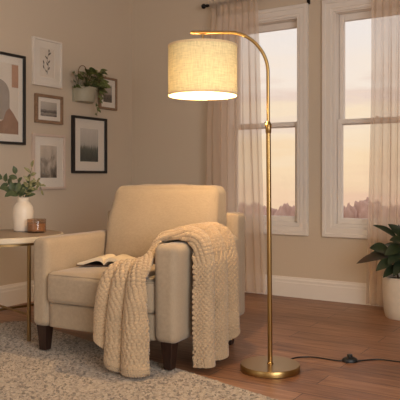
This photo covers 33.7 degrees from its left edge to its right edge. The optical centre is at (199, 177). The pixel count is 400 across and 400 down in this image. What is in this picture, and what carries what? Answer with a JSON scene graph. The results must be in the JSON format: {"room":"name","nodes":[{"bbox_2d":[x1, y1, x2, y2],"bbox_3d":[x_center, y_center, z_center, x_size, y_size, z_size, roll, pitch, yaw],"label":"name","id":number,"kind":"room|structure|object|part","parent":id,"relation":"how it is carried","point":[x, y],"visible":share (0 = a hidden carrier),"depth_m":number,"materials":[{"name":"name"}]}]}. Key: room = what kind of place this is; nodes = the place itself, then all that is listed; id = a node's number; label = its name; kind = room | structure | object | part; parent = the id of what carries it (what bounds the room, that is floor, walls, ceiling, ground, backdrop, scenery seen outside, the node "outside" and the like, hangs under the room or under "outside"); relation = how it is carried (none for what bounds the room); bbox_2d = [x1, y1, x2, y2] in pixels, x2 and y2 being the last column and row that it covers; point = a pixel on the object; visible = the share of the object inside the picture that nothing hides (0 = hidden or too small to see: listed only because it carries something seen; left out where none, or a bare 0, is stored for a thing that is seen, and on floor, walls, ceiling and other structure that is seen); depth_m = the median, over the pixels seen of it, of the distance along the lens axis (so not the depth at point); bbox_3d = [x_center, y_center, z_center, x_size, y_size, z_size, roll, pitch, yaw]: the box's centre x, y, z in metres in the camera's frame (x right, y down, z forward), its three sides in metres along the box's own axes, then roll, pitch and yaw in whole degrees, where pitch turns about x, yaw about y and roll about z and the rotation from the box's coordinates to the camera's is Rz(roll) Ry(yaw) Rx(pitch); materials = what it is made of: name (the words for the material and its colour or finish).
{"room":"living room","nodes":[
{"label":"living room","id":0,"kind":"room"},
{"bbox_2d":[0,0,131,285],"bbox_3d":[-2.307,-0.364,3.213,0.120,2.720,6.440,0,0,32],"label":"wall","id":1,"kind":"structure","parent":0,"point":[97,34],"depth_m":5.14,"materials":[{"name":"paint"}]},
{"bbox_2d":[0,51,25,144],"bbox_3d":[-1.385,-0.553,4.527,0.029,0.634,0.481,0,0,32],"label":"picture frame","id":2,"kind":"object","parent":1,"relation":"attached to","point":[12,66],"visible":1,"depth_m":4.64,"materials":[{"name":"black wood"}]},
{"bbox_2d":[0,62,17,134],"bbox_3d":[-1.391,-0.553,4.531,0.004,0.498,0.377,0,0,32],"label":"print","id":3,"kind":"object","parent":2,"relation":"attached to","point":[8,70],"depth_m":4.61,"materials":[{"name":"paper"}]},
{"bbox_2d":[0,280,33,307],"bbox_3d":[-2.249,0.821,3.177,0.016,0.150,6.200,0,0,32],"label":"baseboard","id":4,"kind":"structure","parent":1,"relation":"attached to","point":[16,293],"depth_m":4.66,"materials":[{"name":"beige paint"}]},
{"bbox_2d":[32,36,61,88],"bbox_3d":[-1.138,-0.857,4.921,0.025,0.351,0.292,0,0,32],"label":"picture frame","id":5,"kind":"object","parent":1,"relation":"attached to","point":[46,53],"visible":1,"depth_m":4.92,"materials":[{"name":"beige wood"}]},
{"bbox_2d":[40,48,53,77],"bbox_3d":[-1.143,-0.857,4.923,0.004,0.213,0.154,0,0,32],"label":"print","id":6,"kind":"object","parent":5,"relation":"attached to","point":[46,54],"depth_m":4.92,"materials":[{"name":"white paper"}]},
{"bbox_2d":[31,133,65,188],"bbox_3d":[-1.129,-0.121,4.935,0.025,0.410,0.333,0,0,32],"label":"picture frame","id":7,"kind":"object","parent":1,"relation":"attached to","point":[48,151],"visible":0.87,"depth_m":4.94,"materials":[{"name":"beige wood"}]},
{"bbox_2d":[40,145,56,177],"bbox_3d":[-1.134,-0.121,4.938,0.004,0.242,0.173,0,0,32],"label":"print","id":8,"kind":"object","parent":7,"relation":"attached to","point":[48,153],"depth_m":4.94},
{"bbox_2d":[34,93,62,124],"bbox_3d":[-1.129,-0.513,4.936,0.025,0.213,0.279,0,0,32],"label":"picture frame","id":9,"kind":"object","parent":1,"relation":"attached to","point":[48,109],"visible":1,"depth_m":4.93,"materials":[{"name":"brown wood"}]},
{"bbox_2d":[41,101,56,116],"bbox_3d":[-1.133,-0.513,4.938,0.004,0.109,0.171,0,0,32],"label":"print","id":10,"kind":"object","parent":9,"relation":"attached to","point":[48,108],"depth_m":4.94},
{"bbox_2d":[71,115,106,172],"bbox_3d":[-0.888,-0.264,5.312,0.029,0.452,0.402,0,0,32],"label":"picture frame","id":11,"kind":"object","parent":1,"relation":"attached to","point":[88,134],"visible":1,"depth_m":5.31,"materials":[{"name":"black wood"}]},
{"bbox_2d":[80,128,97,161],"bbox_3d":[-0.894,-0.264,5.316,0.004,0.268,0.218,0,0,32],"label":"print","id":12,"kind":"object","parent":11,"relation":"attached to","point":[88,136],"depth_m":5.31},
{"bbox_2d":[72,65,110,115],"bbox_3d":[-0.830,-0.694,5.219,0.227,0.407,0.448,0,0,32],"label":"planter","id":13,"kind":"object","parent":1,"relation":"attached to","point":[84,93],"visible":1,"depth_m":5.18,"materials":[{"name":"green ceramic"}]},
{"bbox_3d":[-0.935,-0.658,5.260,0.005,0.118,0.236,0,0,32],"label":"plate","id":14,"kind":"part","parent":13,"relation":"part of","materials":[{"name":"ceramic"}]},
{"bbox_3d":[-0.887,-0.658,5.229,0.118,0.118,0.236,0,0,32],"label":"pot","id":15,"kind":"part","parent":13,"relation":"part of","materials":[{"name":"white ceramic"}]},
{"bbox_2d":[98,76,116,110],"bbox_3d":[-0.768,-0.704,5.505,0.025,0.268,0.222,0,0,32],"label":"picture frame","id":16,"kind":"object","parent":1,"relation":"attached to","point":[109,101],"visible":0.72,"depth_m":5.53,"materials":[{"name":"brown wood"}]},
{"bbox_2d":[103,86,111,102],"bbox_3d":[-0.773,-0.704,5.507,0.004,0.148,0.114,0,0,32],"label":"print","id":17,"kind":"object","parent":16,"relation":"attached to","point":[108,96],"depth_m":5.52},
{"bbox_2d":[0,292,399,399],"bbox_3d":[-0.060,0.946,1.790,5.200,0.100,6.200,0,0,32],"label":"floor","id":18,"kind":"structure","parent":0,"point":[300,326],"depth_m":3.45,"materials":[{"name":"brown wood"}]},
{"bbox_2d":[0,229,63,340],"bbox_3d":[-1.135,0.608,3.800,0.684,0.577,0.684,0,0,32],"label":"side table","id":19,"kind":"object","parent":18,"relation":"on","point":[8,237],"visible":0.7,"depth_m":3.57,"materials":[{"name":"beige wood"}]},
{"bbox_2d":[12,197,33,231],"bbox_3d":[-1.064,0.218,3.970,0.123,0.205,0.123,0,0,32],"label":"vase","id":20,"kind":"object","parent":19,"relation":"on","point":[22,210],"visible":0.93,"depth_m":3.92,"materials":[{"name":"white ceramic"}]},
{"bbox_2d":[0,173,22,196],"bbox_3d":[-1.146,0.115,3.947,0.175,0.292,0.050,0,0,-8],"label":"leafy sprig","id":21,"kind":"object","parent":20,"relation":"in","point":[5,177],"visible":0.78,"depth_m":3.94,"materials":[{"name":"green plant"}]},
{"bbox_2d":[0,182,24,196],"bbox_3d":[-1.117,0.141,3.906,0.154,0.240,0.047,0,0,-28],"label":"leafy sprig","id":22,"kind":"object","parent":20,"relation":"in","point":[17,187],"visible":0.92,"depth_m":3.92,"materials":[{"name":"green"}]},
{"bbox_2d":[9,166,25,196],"bbox_3d":[-1.090,0.094,3.977,0.132,0.334,0.059,0,0,-1],"label":"leafy sprig","id":23,"kind":"object","parent":20,"relation":"in","point":[14,169],"visible":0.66,"depth_m":3.97,"materials":[{"name":"green plant"}]},
{"bbox_2d":[22,160,35,196],"bbox_3d":[-1.030,0.076,3.972,0.098,0.370,0.048,0,0,6],"label":"leafy sprig","id":24,"kind":"object","parent":20,"relation":"in","point":[32,162],"visible":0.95,"depth_m":3.97,"materials":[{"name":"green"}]},
{"bbox_2d":[24,174,35,196],"bbox_3d":[-1.030,0.118,3.975,0.098,0.286,0.040,0,0,-7],"label":"leafy sprig","id":25,"kind":"object","parent":20,"relation":"in","point":[26,188],"visible":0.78,"depth_m":3.98,"materials":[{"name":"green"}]},
{"bbox_2d":[27,178,45,195],"bbox_3d":[-0.989,0.129,3.972,0.130,0.263,0.037,0,0,19],"label":"leafy sprig","id":26,"kind":"object","parent":20,"relation":"in","point":[37,182],"visible":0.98,"depth_m":3.96,"materials":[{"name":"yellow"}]},
{"bbox_3d":[-0.927,0.622,3.577,0.020,0.522,0.021,0,0,32],"label":"leg","id":27,"kind":"part","parent":19,"relation":"part of","materials":[{"name":"gold metal"}]},
{"bbox_2d":[27,219,45,232],"bbox_3d":[-0.963,0.281,3.891,0.111,0.080,0.111,0,0,32],"label":"candle","id":28,"kind":"object","parent":19,"relation":"on","point":[31,226],"visible":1,"depth_m":3.85,"materials":[{"name":"orange glass"}]},
{"bbox_2d":[0,321,277,399],"bbox_3d":[-1.072,0.889,2.300,2.500,0.013,2.750,0,0,-44],"label":"area rug","id":29,"kind":"object","parent":18,"relation":"on","point":[73,368],"visible":0.82,"depth_m":2.92,"materials":[{"name":"carpet"}]},
{"bbox_2d":[34,184,244,370],"bbox_3d":[-0.315,0.464,3.514,0.869,0.864,0.793,0,0,28],"label":"armchair","id":30,"kind":"object","parent":18,"relation":"on","point":[65,291],"visible":0.6,"depth_m":3.38,"materials":[{"name":"beige fabric"}]},
{"bbox_3d":[-0.798,0.815,3.404,0.063,0.138,0.063,0,0,28],"label":"leg","id":31,"kind":"part","parent":30,"relation":"part of","materials":[{"name":"brown wood"}]},
{"bbox_3d":[-0.643,0.531,3.689,0.103,0.453,0.750,0,0,28],"label":"arm","id":32,"kind":"part","parent":30,"relation":"part of","materials":[{"name":"beige fabric"}]},
{"bbox_2d":[48,263,154,311],"bbox_3d":[-0.369,0.542,3.422,0.629,0.178,0.579,0,0,28],"label":"seat cushion","id":33,"kind":"object","parent":30,"relation":"on","point":[72,286],"depth_m":3.25,"materials":[{"name":"beige fabric"}]},
{"bbox_3d":[-0.333,0.694,3.489,0.636,0.128,0.660,0,0,28],"label":"seat","id":34,"kind":"part","parent":30,"relation":"part of","materials":[{"name":"beige fabric"}]},
{"bbox_2d":[77,254,134,266],"bbox_3d":[-0.469,0.431,3.468,0.306,0.043,0.193,0,0,14],"label":"open book","id":35,"kind":"object","parent":30,"relation":"on","point":[106,260],"visible":0.72,"depth_m":3.41,"materials":[{"name":"beige paper"}]},
{"bbox_2d":[105,184,226,257],"bbox_3d":[-0.204,0.259,3.673,0.706,0.453,0.251,0,0,28],"label":"cushion","id":36,"kind":"object","parent":30,"relation":"on","point":[138,214],"depth_m":3.62,"materials":[{"name":"beige fabric"}]},
{"bbox_2d":[93,222,239,377],"bbox_3d":[-0.151,0.553,3.175,0.518,0.663,0.654,0,0,28],"label":"knitted throw","id":37,"kind":"object","parent":30,"relation":"on","point":[121,328],"visible":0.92,"depth_m":3.03,"materials":[{"name":"fabric"}]},
{"bbox_3d":[-0.141,0.815,3.051,0.063,0.138,0.063,0,0,28],"label":"leg","id":38,"kind":"part","parent":30,"relation":"part of","materials":[{"name":"brown wood"}]},
{"bbox_3d":[-0.155,0.474,3.813,0.868,0.568,0.114,0,0,28],"label":"frame","id":39,"kind":"part","parent":30,"relation":"part of","materials":[{"name":"beige fabric"}]},
{"bbox_3d":[0.013,0.531,3.338,0.125,0.453,0.750,0,0,28],"label":"arm","id":40,"kind":"part","parent":30,"relation":"part of","materials":[{"name":"beige fabric"}]},
{"bbox_2d":[168,31,399,378],"bbox_3d":[1.396,0.105,3.216,3.104,1.583,0.334,0,0,-6],"label":"floor lamp","id":41,"kind":"object","parent":18,"relation":"on","point":[202,68],"visible":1,"depth_m":2.99,"materials":[{"name":"gold metal"}]},
{"bbox_3d":[0.013,-0.499,3.080,0.321,0.225,0.321,0,0,0],"label":"lamp shade","id":42,"kind":"part","parent":41,"relation":"part of","materials":[{"name":"fabric"}]},
{"bbox_3d":[0.142,-0.465,3.080,0.370,0.443,0.016,0,0,0],"label":"arm","id":43,"kind":"part","parent":41,"relation":"part of","materials":[{"name":"gold metal"}]},
{"bbox_3d":[1.683,0.890,3.253,2.521,0.012,0.294,0,0,-5],"label":"power cord","id":44,"kind":"part","parent":41,"relation":"part of","materials":[{"name":"black plastic"}]},
{"bbox_2d":[342,356,357,362],"bbox_3d":[0.731,0.885,3.222,0.079,0.022,0.058,0,0,0],"label":"switch","id":45,"kind":"object","parent":41,"relation":"attached to","point":[348,359],"depth_m":3.20,"materials":[{"name":"black plastic"}]},
{"bbox_2d":[356,224,399,320],"bbox_3d":[1.285,0.528,4.223,0.585,0.735,0.324,0,0,0],"label":"potted plant","id":46,"kind":"object","parent":18,"relation":"on","point":[389,255],"visible":1,"depth_m":4.17,"materials":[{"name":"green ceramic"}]},
{"bbox_3d":[1.318,0.763,4.241,0.288,0.266,0.288,0,0,0],"label":"pot","id":47,"kind":"part","parent":46,"relation":"part of","materials":[{"name":"white ceramic"}]},
{"bbox_2d":[132,0,366,282],"bbox_3d":[1.631,-0.364,4.459,5.200,2.720,0.120,0,0,32],"label":"wall","id":48,"kind":"structure","parent":0,"point":[169,135],"depth_m":5.46,"materials":[{"name":"paint"}]},
{"bbox_2d":[201,0,309,8],"bbox_3d":[0.890,-1.349,4.789,2.027,0.115,0.116,0,0,32],"label":"curtain rod","id":49,"kind":"object","parent":48,"relation":"attached to","point":[203,6],"visible":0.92,"depth_m":5.27,"materials":[{"name":"black metal"}]},
{"bbox_2d":[206,0,265,293],"bbox_3d":[0.270,-0.269,5.138,0.553,2.285,0.060,0,0,32],"label":"sheer curtain","id":50,"kind":"object","parent":49,"relation":"hanging from","point":[234,134],"visible":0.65,"depth_m":5.09,"materials":[{"name":"fabric"}]},
{"bbox_2d":[366,0,399,305],"bbox_3d":[1.404,-0.269,4.420,0.590,2.285,0.056,0,0,32],"label":"sheer curtain","id":51,"kind":"object","parent":49,"relation":"hanging from","point":[384,162],"visible":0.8,"depth_m":4.51,"materials":[{"name":"fabric"}]},
{"bbox_2d":[258,3,308,235],"bbox_3d":[0.508,-0.434,5.153,0.768,1.728,0.145,0,0,32],"label":"window","id":52,"kind":"structure","parent":48,"relation":"in","point":[292,16],"depth_m":4.92,"materials":[{"name":"beige paint"}]},
{"bbox_3d":[0.536,-0.795,5.197,0.574,0.813,0.034,0,0,32],"label":"sash","id":53,"kind":"part","parent":52,"relation":"part of","materials":[{"name":"beige paint"}]},
{"bbox_3d":[0.516,-0.048,5.165,0.574,0.763,0.034,0,0,32],"label":"sash","id":54,"kind":"part","parent":52,"relation":"part of","materials":[{"name":"clear glass"}]},
{"bbox_2d":[245,275,382,306],"bbox_3d":[1.595,0.821,4.402,5.200,0.150,0.016,0,0,32],"label":"baseboard","id":55,"kind":"structure","parent":48,"relation":"attached to","point":[307,288],"depth_m":4.85,"materials":[{"name":"beige paint"}]},
{"bbox_2d":[322,0,370,238],"bbox_3d":[1.252,-0.434,4.682,0.768,1.728,0.145,0,0,32],"label":"window","id":56,"kind":"structure","parent":48,"relation":"in","point":[335,13],"depth_m":4.81,"materials":[{"name":"beige paint"}]},
{"bbox_3d":[1.259,-0.048,4.694,0.574,0.763,0.034,0,0,32],"label":"sash","id":57,"kind":"part","parent":56,"relation":"part of","materials":[{"name":"clear glass"}]},
{"bbox_3d":[1.279,-0.795,4.726,0.574,0.813,0.034,0,0,32],"label":"sash","id":58,"kind":"part","parent":56,"relation":"part of","materials":[{"name":"beige paint"}]},
{"label":"outside","id":59,"kind":"structure","parent":0,"visible":0},
{"bbox_3d":[5.187,13.996,108.375,220.000,0.200,176.500,0,0,32],"label":"ground","id":60,"kind":"structure","parent":59,"visible":0},
{"bbox_2d":[274,205,284,215],"bbox_3d":[16.659,9.809,137.885,2.766,8.174,3.157,0,0,32],"label":"tree","id":61,"kind":"object","parent":60,"relation":"on","point":[279,212],"visible":0.18,"depth_m":137.39,"materials":[{"name":"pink plant"}]},
{"bbox_2d":[282,203,289,215],"bbox_3d":[18.754,9.673,145.501,3.407,8.446,3.289,0,0,32],"label":"tree","id":62,"kind":"object","parent":60,"relation":"on","point":[286,208],"visible":0.25,"depth_m":144.65,"materials":[{"name":"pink plant"}]},
{"bbox_2d":[290,205,294,215],"bbox_3d":[20.260,9.704,138.349,3.191,8.384,3.094,0,0,32],"label":"tree","id":63,"kind":"object","parent":60,"relation":"on","point":[292,213],"visible":0.13,"depth_m":137.99,"materials":[{"name":"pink plant"}]},
{"bbox_2d":[343,203,354,217],"bbox_3d":[30.865,9.490,138.129,3.088,8.812,2.941,0,0,32],"label":"tree","id":64,"kind":"object","parent":60,"relation":"on","point":[348,212],"visible":0.3,"depth_m":137.12,"materials":[{"name":"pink plant"}]},
{"bbox_2d":[352,206,356,217],"bbox_3d":[33.751,10.193,145.577,3.128,8.115,3.502,0,0,32],"label":"tree","id":65,"kind":"object","parent":60,"relation":"on","point":[353,207],"visible":0.09,"depth_m":145.02,"materials":[{"name":"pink plant"}]},
{"bbox_2d":[357,200,367,218],"bbox_3d":[34.385,9.195,137.607,3.153,9.401,3.185,0,0,32],"label":"tree","id":66,"kind":"object","parent":60,"relation":"on","point":[362,208],"visible":0.36,"depth_m":136.75,"materials":[{"name":"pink plant"}]}
]}

